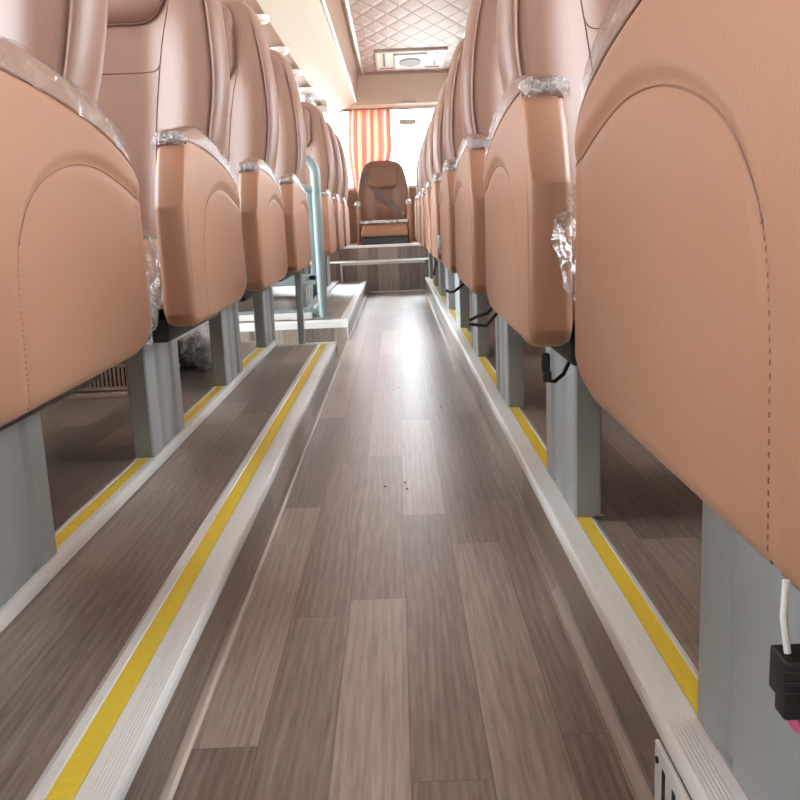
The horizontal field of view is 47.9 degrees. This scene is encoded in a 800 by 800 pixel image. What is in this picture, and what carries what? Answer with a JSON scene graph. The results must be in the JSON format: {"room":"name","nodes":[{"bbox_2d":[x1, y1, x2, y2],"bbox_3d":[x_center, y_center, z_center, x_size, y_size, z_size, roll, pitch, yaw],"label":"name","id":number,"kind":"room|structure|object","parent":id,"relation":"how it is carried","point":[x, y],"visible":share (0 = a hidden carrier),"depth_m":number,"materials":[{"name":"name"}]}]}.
{"room":"vehicle interior","nodes":[
{"label":"vehicle interior","id":0,"kind":"room"},
{"bbox_2d":[0,341,315,799],"bbox_3d":[-0.768,0.479,0.117,1.064,0.060,6.850,-2,11,0],"label":"floor","id":1,"kind":"structure","parent":0,"point":[58,650],"depth_m":1.33,"materials":[{"name":"brown wood"}]},
{"bbox_2d":[0,0,151,607],"bbox_3d":[-0.792,-0.262,0.938,0.945,1.073,0.620,-2,11,0],"label":"seat","id":2,"kind":"object","parent":1,"relation":"on","point":[75,301],"visible":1,"depth_m":0.95,"materials":[{"name":"beige leather"}]},
{"bbox_2d":[61,325,199,399],"bbox_3d":[-0.824,-0.132,2.787,0.270,0.100,0.812,-2,11,0],"label":"heater","id":3,"kind":"object","parent":1,"relation":"on","point":[112,382],"visible":0.21,"depth_m":2.40,"materials":[{"name":"grey paint"}]},
{"bbox_2d":[76,363,127,391],"bbox_3d":[-0.822,-0.060,2.405,0.230,0.069,0.018,-2,11,0],"label":"grille","id":4,"kind":"object","parent":3,"relation":"attached to","point":[114,379],"depth_m":2.40,"materials":[{"name":"beige plastic"}]},
{"bbox_2d":[0,339,276,632],"bbox_3d":[-0.479,0.444,0.111,0.048,0.022,6.850,-2,11,0],"label":"trim","id":5,"kind":"structure","parent":1,"relation":"attached to","point":[88,520],"depth_m":1.48,"materials":[{"name":"white metal"}]},
{"bbox_2d":[97,0,245,457],"bbox_3d":[-0.796,-0.406,1.664,0.945,1.073,0.572,-2,11,0],"label":"seat","id":6,"kind":"object","parent":1,"relation":"on","point":[164,93],"visible":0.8,"depth_m":1.72,"materials":[{"name":"beige leather"}]},
{"bbox_2d":[143,239,163,309],"bbox_3d":[-0.546,-0.236,1.658,0.410,0.110,0.430,-2,11,0],"label":"plastic wrap","id":7,"kind":"object","parent":6,"relation":"on","point":[151,250],"depth_m":1.46,"materials":[{"name":"clear plastic"}]},
{"bbox_2d":[26,344,336,799],"bbox_3d":[-0.264,0.455,0.115,0.074,0.022,6.850,-2,11,0],"label":"trim","id":8,"kind":"structure","parent":1,"relation":"attached to","point":[101,755],"depth_m":1.01,"materials":[{"name":"metal"}]},
{"bbox_2d":[177,323,211,370],"bbox_3d":[-0.623,-0.173,2.841,0.163,0.140,0.249,-12,15,-39],"label":"plastic bundle","id":9,"kind":"object","parent":1,"relation":"on","point":[194,349],"visible":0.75,"depth_m":2.76,"materials":[{"name":"grey plastic"}]},
{"bbox_2d":[208,0,287,385],"bbox_3d":[-0.805,-0.555,2.415,0.963,1.073,0.565,-2,11,0],"label":"seat","id":10,"kind":"object","parent":1,"relation":"on","point":[250,149],"visible":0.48,"depth_m":2.47,"materials":[{"name":"beige leather"}]},
{"bbox_2d":[252,49,310,347],"bbox_3d":[-0.809,-0.697,3.172,0.963,1.090,0.565,-2,11,0],"label":"seat","id":11,"kind":"object","parent":1,"relation":"on","point":[291,156],"visible":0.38,"depth_m":3.23,"materials":[{"name":"beige leather"}]},
{"bbox_2d":[275,341,337,349],"bbox_3d":[-0.770,-0.183,3.454,1.057,0.034,0.056,-2,11,0],"label":"trim","id":12,"kind":"structure","parent":1,"relation":"attached to","point":[335,342],"depth_m":3.43,"materials":[{"name":"white metal"}]},
{"bbox_2d":[206,281,360,324],"bbox_3d":[-0.792,-0.596,5.521,1.076,0.060,2.730,-2,11,0],"label":"floor","id":13,"kind":"structure","parent":0,"point":[284,297],"depth_m":5.30,"materials":[{"name":"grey wood"}]},
{"bbox_2d":[205,154,332,322],"bbox_3d":[-0.802,-0.733,4.132,0.940,0.752,0.060,-2,11,0],"label":"guard rail","id":14,"kind":"object","parent":13,"relation":"on","point":[317,276],"visible":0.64,"depth_m":4.14,"materials":[{"name":"silver metal"}]},
{"bbox_2d":[239,318,346,331],"bbox_3d":[-0.775,-0.339,4.197,1.057,0.038,0.046,-2,11,0],"label":"trim","id":15,"kind":"structure","parent":13,"relation":"attached to","point":[338,322],"depth_m":4.17,"materials":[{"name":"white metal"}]},
{"bbox_2d":[292,281,338,320],"bbox_3d":[-0.484,-0.632,5.515,0.054,0.020,2.730,-2,11,0],"label":"trim","id":16,"kind":"structure","parent":13,"relation":"on","point":[333,284],"depth_m":5.71,"materials":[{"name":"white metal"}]},
{"bbox_2d":[301,102,336,306],"bbox_3d":[-0.818,-1.006,4.681,0.963,1.073,0.565,-2,11,0],"label":"seat","id":17,"kind":"object","parent":13,"relation":"on","point":[318,141],"visible":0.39,"depth_m":4.74,"materials":[{"name":"beige leather"}]},
{"bbox_2d":[313,121,344,295],"bbox_3d":[-0.822,-1.156,5.436,0.963,1.073,0.565,-2,11,0],"label":"seat","id":18,"kind":"object","parent":13,"relation":"on","point":[338,176],"visible":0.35,"depth_m":5.49,"materials":[{"name":"beige leather"}]},
{"bbox_2d":[325,134,349,285],"bbox_3d":[-0.826,-1.306,6.191,0.963,1.073,0.565,-2,11,0],"label":"seat","id":19,"kind":"object","parent":13,"relation":"on","point":[345,184],"visible":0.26,"depth_m":6.25,"materials":[{"name":"beige leather"}]},
{"bbox_2d":[340,264,342,281],"bbox_3d":[-0.443,-0.963,6.831,0.012,0.138,0.019,-2,11,0],"label":"trim","id":20,"kind":"structure","parent":13,"relation":"on","point":[340,264],"depth_m":6.82,"materials":[{"name":"white metal"}]},
{"bbox_2d":[341,281,366,323],"bbox_3d":[-0.267,-0.627,5.517,0.040,0.030,2.730,-2,11,0],"label":"trim","id":21,"kind":"structure","parent":13,"relation":"attached to","point":[348,313],"depth_m":5.06,"materials":[{"name":"white metal"}]},
{"bbox_2d":[340,0,359,72],"bbox_3d":[-0.159,-1.787,2.244,2.460,0.100,11.900,-2,11,0],"label":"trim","id":22,"kind":"structure","parent":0,"point":[342,2],"depth_m":6.19,"materials":[{"name":"beige plastic"}]},
{"bbox_2d":[343,0,471,75],"bbox_3d":[0.092,-1.716,2.155,0.807,0.037,11.496,-2,11,0],"label":"ceiling panel","id":23,"kind":"object","parent":22,"relation":"attached to","point":[374,25],"visible":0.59,"depth_m":5.97,"materials":[{"name":"leather"}]},
{"bbox_2d":[374,47,447,70],"bbox_3d":[0.079,-2.689,7.133,0.550,0.036,0.800,-2,11,0],"label":"ceiling vent","id":24,"kind":"object","parent":23,"relation":"attached to","point":[423,58],"visible":1,"depth_m":7.04,"materials":[{"name":"beige plastic"}]},
{"bbox_2d":[399,58,420,66],"bbox_3d":[0.080,-2.677,7.135,0.170,0.012,0.340,-2,11,0],"label":"grille","id":25,"kind":"object","parent":24,"relation":"attached to","point":[403,62],"depth_m":7.10,"materials":[{"name":"white plastic"}]},
{"bbox_2d":[309,240,427,265],"bbox_3d":[-0.119,-1.197,7.615,2.460,0.245,1.595,-2,11,0],"label":"step","id":26,"kind":"structure","parent":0,"point":[415,241],"depth_m":7.12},
{"bbox_2d":[354,201,361,244],"bbox_3d":[-0.350,-1.515,7.707,0.056,0.361,0.367,-2,11,0],"label":"armrest","id":27,"kind":"object","parent":26,"relation":"on","point":[357,204],"visible":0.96,"depth_m":7.54,"materials":[{"name":"beige leather"}]},
{"bbox_2d":[309,246,428,291],"bbox_3d":[-0.113,-1.013,7.040,2.460,0.368,0.405,-2,11,0],"label":"baseboard","id":28,"kind":"structure","parent":26,"relation":"attached to","point":[401,276],"depth_m":6.86,"materials":[{"name":"brown wood"}]},
{"bbox_2d":[340,259,424,265],"bbox_3d":[-0.133,-1.047,6.844,0.643,0.026,0.046,-2,11,0],"label":"trim","id":29,"kind":"structure","parent":26,"relation":"attached to","point":[405,260],"depth_m":6.82,"materials":[{"name":"white metal"}]},
{"bbox_2d":[343,243,421,248],"bbox_3d":[-0.097,-1.237,7.214,0.730,0.020,0.046,-2,11,0],"label":"trim","id":30,"kind":"structure","parent":26,"relation":"attached to","point":[406,244],"depth_m":7.19,"materials":[{"name":"white metal"}]},
{"bbox_2d":[358,160,409,244],"bbox_3d":[-0.143,-1.715,7.760,0.460,0.715,0.665,-2,11,0],"label":"seat","id":31,"kind":"object","parent":26,"relation":"on","point":[383,191],"visible":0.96,"depth_m":7.92,"materials":[{"name":"beige leather"}]},
{"bbox_2d":[361,221,407,236],"bbox_3d":[-0.133,-1.466,7.712,0.396,0.115,0.460,-2,11,0],"label":"cushion","id":32,"kind":"object","parent":31,"relation":"on","point":[369,228],"depth_m":7.50,"materials":[{"name":"beige leather"}]},
{"bbox_2d":[406,199,411,242],"bbox_3d":[0.079,-1.533,7.700,0.055,0.364,0.379,-2,11,0],"label":"bench armrest","id":33,"kind":"object","parent":31,"relation":"attached to","point":[408,201],"visible":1,"depth_m":7.54,"materials":[{"name":"beige leather"}]},
{"bbox_2d":[172,291,633,799],"bbox_3d":[0.001,0.193,1.823,0.451,0.030,10.300,-2,11,0],"label":"floor","id":34,"kind":"structure","parent":0,"point":[393,641],"depth_m":1.18,"materials":[{"name":"brown wood"}]},
{"bbox_2d":[124,287,365,799],"bbox_3d":[-0.232,0.230,1.829,0.016,0.254,10.300,-2,11,0],"label":"step riser","id":35,"kind":"structure","parent":34,"relation":"on","point":[153,779],"depth_m":1.12,"materials":[{"name":"brown wood"}]},
{"bbox_2d":[166,362,339,799],"bbox_3d":[-0.215,0.523,0.128,0.007,0.006,6.850,-2,11,0],"label":"trim","id":36,"kind":"structure","parent":34,"relation":"on","point":[185,757],"depth_m":1.17,"materials":[{"name":"beige"}]},
{"bbox_2d":[349,292,366,338],"bbox_3d":[-0.245,-0.551,5.532,0.010,0.010,2.730,-2,11,0],"label":"trim","id":37,"kind":"structure","parent":34,"relation":"on","point":[366,292],"depth_m":5.08,"materials":[{"name":"white metal"}]},
{"bbox_2d":[367,289,424,292],"bbox_3d":[-0.029,-0.829,6.867,0.453,0.011,0.012,-2,11,0],"label":"trim","id":38,"kind":"structure","parent":34,"relation":"on","point":[421,289],"depth_m":6.86,"materials":[{"name":"white metal"}]},
{"bbox_2d":[424,289,653,799],"bbox_3d":[0.218,0.162,1.818,0.014,0.016,10.300,-2,11,0],"label":"trim","id":39,"kind":"structure","parent":34,"relation":"on","point":[643,788],"depth_m":1.15,"materials":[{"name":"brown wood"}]},
{"bbox_2d":[455,289,702,669],"bbox_3d":[0.687,0.071,1.802,0.923,0.040,10.300,-2,11,0],"label":"floor","id":40,"kind":"structure","parent":0,"point":[653,520],"depth_m":1.29,"materials":[{"name":"brown wood"}]},
{"bbox_2d":[414,146,432,278],"bbox_3d":[0.580,-1.418,6.572,0.948,1.026,0.539,-2,11,0],"label":"seat","id":41,"kind":"object","parent":40,"relation":"on","point":[417,167],"visible":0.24,"depth_m":6.61,"materials":[{"name":"beige leather"}]},
{"bbox_2d":[417,137,437,285],"bbox_3d":[0.585,-1.267,5.812,0.948,1.026,0.539,-2,11,0],"label":"seat","id":42,"kind":"object","parent":40,"relation":"on","point":[435,278],"visible":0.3,"depth_m":5.87,"materials":[{"name":"beige leather"}]},
{"bbox_2d":[420,121,445,295],"bbox_3d":[0.589,-1.116,5.052,0.948,1.026,0.539,-2,11,0],"label":"seat","id":43,"kind":"object","parent":40,"relation":"on","point":[441,268],"visible":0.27,"depth_m":5.09,"materials":[{"name":"beige leather"}]},
{"bbox_2d":[424,105,455,308],"bbox_3d":[0.593,-0.965,4.292,0.948,1.026,0.539,-2,11,0],"label":"seat","id":44,"kind":"object","parent":40,"relation":"on","point":[449,277],"visible":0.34,"depth_m":4.33,"materials":[{"name":"beige leather"}]},
{"bbox_2d":[430,79,470,327],"bbox_3d":[0.591,-0.813,3.532,0.961,1.026,0.539,-2,11,0],"label":"seat","id":45,"kind":"object","parent":40,"relation":"on","point":[439,158],"visible":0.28,"depth_m":3.60,"materials":[{"name":"beige leather"}]},
{"bbox_2d":[436,38,490,356],"bbox_3d":[0.597,-0.670,2.813,0.958,1.026,0.622,-2,11,0],"label":"seat","id":46,"kind":"object","parent":40,"relation":"on","point":[453,135],"visible":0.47,"depth_m":2.84,"materials":[{"name":"beige leather"}]},
{"bbox_2d":[454,0,526,406],"bbox_3d":[0.604,-0.511,2.012,0.951,1.026,0.539,-2,11,0],"label":"seat","id":47,"kind":"object","parent":40,"relation":"on","point":[482,98],"visible":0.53,"depth_m":2.08,"materials":[{"name":"beige leather"}]},
{"bbox_2d":[483,0,618,516],"bbox_3d":[0.610,-0.360,1.252,0.948,1.026,0.539,-2,11,0],"label":"seat","id":48,"kind":"object","parent":40,"relation":"on","point":[547,50],"visible":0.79,"depth_m":1.26,"materials":[{"name":"beige leather"}]},
{"bbox_2d":[572,224,575,320],"bbox_3d":[0.391,-0.196,1.258,0.410,0.110,0.430,-2,11,0],"label":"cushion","id":49,"kind":"object","parent":48,"relation":"on","point":[573,225],"depth_m":1.06,"materials":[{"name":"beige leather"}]},
{"bbox_2d":[425,280,691,799],"bbox_3d":[0.226,0.138,1.813,0.004,0.124,10.300,-2,11,0],"label":"step riser","id":50,"kind":"structure","parent":40,"relation":"attached to","point":[641,729],"depth_m":1.13,"materials":[{"name":"brown wood"}]},
{"bbox_2d":[654,739,690,799],"bbox_3d":[0.226,0.354,0.648,0.006,0.064,0.290,-2,11,0],"label":"floor vent","id":51,"kind":"object","parent":50,"relation":"attached to","point":[668,785],"visible":1,"depth_m":0.76,"materials":[{"name":"metal"}]},
{"bbox_2d":[425,277,747,799],"bbox_3d":[0.247,0.077,1.801,0.060,0.022,10.300,-2,11,0],"label":"trim","id":52,"kind":"structure","parent":40,"relation":"attached to","point":[662,674],"depth_m":0.97,"materials":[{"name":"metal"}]},
{"bbox_2d":[574,0,799,799],"bbox_3d":[0.612,-0.217,0.533,0.962,1.026,0.626,-2,11,0],"label":"seat","id":53,"kind":"object","parent":40,"relation":"on","point":[687,138],"visible":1,"depth_m":0.47,"materials":[{"name":"beige leather"}]},
{"bbox_3d":[-0.770,-0.020,3.876,1.082,0.030,0.710,-2,11,0],"label":"floor","id":54,"kind":"structure","parent":0,"visible":0},
{"bbox_2d":[240,327,347,360],"bbox_3d":[-0.776,-0.154,3.850,1.080,0.245,0.720,-2,11,0],"label":"baseboard","id":55,"kind":"structure","parent":54,"relation":"on","point":[340,335],"depth_m":4.18,"materials":[{"name":"brown wood"}]},
{"bbox_3d":[-1.372,-0.784,2.462,0.050,2.150,11.950,-2,11,0],"label":"wall","id":56,"kind":"structure","parent":0,"visible":0},
{"bbox_2d":[242,0,358,113],"bbox_3d":[-0.837,-1.455,2.204,1.038,0.458,11.500,-2,11,0],"label":"luggage rack","id":57,"kind":"object","parent":56,"relation":"attached to","point":[315,33],"visible":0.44,"depth_m":5.14,"materials":[{"name":"beige plastic"}]},
{"bbox_2d":[256,14,269,24],"bbox_3d":[-0.636,-1.709,4.041,0.104,0.032,0.104,-2,11,0],"label":"air nozzle","id":58,"kind":"object","parent":57,"relation":"attached to","point":[264,18],"visible":0.41,"depth_m":4.01,"materials":[{"name":"beige plastic"}]},
{"bbox_2d":[270,46,288,54],"bbox_3d":[-0.640,-1.858,4.786,0.104,0.032,0.104,-2,11,0],"label":"air nozzle","id":59,"kind":"object","parent":57,"relation":"attached to","point":[283,50],"visible":0.7,"depth_m":4.75,"materials":[{"name":"beige plastic"}]},
{"bbox_2d":[292,69,302,76],"bbox_3d":[-0.644,-2.000,5.502,0.104,0.032,0.104,-2,11,0],"label":"air nozzle","id":60,"kind":"object","parent":57,"relation":"attached to","point":[296,72],"visible":0.61,"depth_m":5.46,"materials":[{"name":"beige plastic"}]},
{"bbox_2d":[299,87,313,92],"bbox_3d":[-0.648,-2.142,6.218,0.104,0.032,0.104,-2,11,0],"label":"air nozzle","id":61,"kind":"object","parent":57,"relation":"attached to","point":[302,89],"visible":1,"depth_m":6.18,"materials":[{"name":"beige plastic"}]},
{"bbox_2d":[317,105,329,116],"bbox_3d":[-0.658,-2.335,7.281,0.160,0.060,0.300,-2,11,0],"label":"reading lamp","id":62,"kind":"object","parent":57,"relation":"attached to","point":[325,110],"visible":0.48,"depth_m":7.14,"materials":[{"name":"beige plastic"}]},
{"bbox_3d":[-0.161,-2.243,8.250,2.460,1.650,0.060,-2,11,0],"label":"wall","id":63,"kind":"structure","parent":0,"visible":0},
{"bbox_2d":[344,108,392,192],"bbox_3d":[-0.272,-2.258,8.142,0.440,0.730,0.071,-2,11,0],"label":"curtain","id":64,"kind":"object","parent":63,"relation":"hanging from","point":[369,130],"visible":0.74,"depth_m":8.12,"materials":[{"name":"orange fabric"}]},
{"bbox_2d":[347,188,416,242],"bbox_3d":[-0.138,-1.703,8.312,2.460,0.475,0.030,-2,11,0],"label":"trim","id":65,"kind":"structure","parent":63,"relation":"attached to","point":[352,198],"depth_m":8.29,"materials":[{"name":"brown leather"}]},
{"bbox_2d":[334,105,435,190],"bbox_3d":[-0.143,-2.294,8.220,2.100,0.720,0.051,-2,11,0],"label":"window","id":66,"kind":"structure","parent":63,"relation":"in","point":[431,106],"depth_m":8.13,"materials":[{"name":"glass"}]},
{"bbox_2d":[399,119,415,124],"bbox_3d":[0.067,-2.532,8.191,0.150,0.048,0.003,-2,11,0],"label":"warning sticker","id":67,"kind":"object","parent":66,"relation":"attached to","point":[401,121],"visible":1,"depth_m":8.19,"materials":[{"name":"white"}]},
{"bbox_2d":[344,72,447,108],"bbox_3d":[-0.183,-2.742,7.978,2.460,0.265,0.280,-2,11,0],"label":"trim","id":68,"kind":"structure","parent":63,"relation":"attached to","point":[379,91],"depth_m":7.95,"materials":[{"name":"beige plastic"}]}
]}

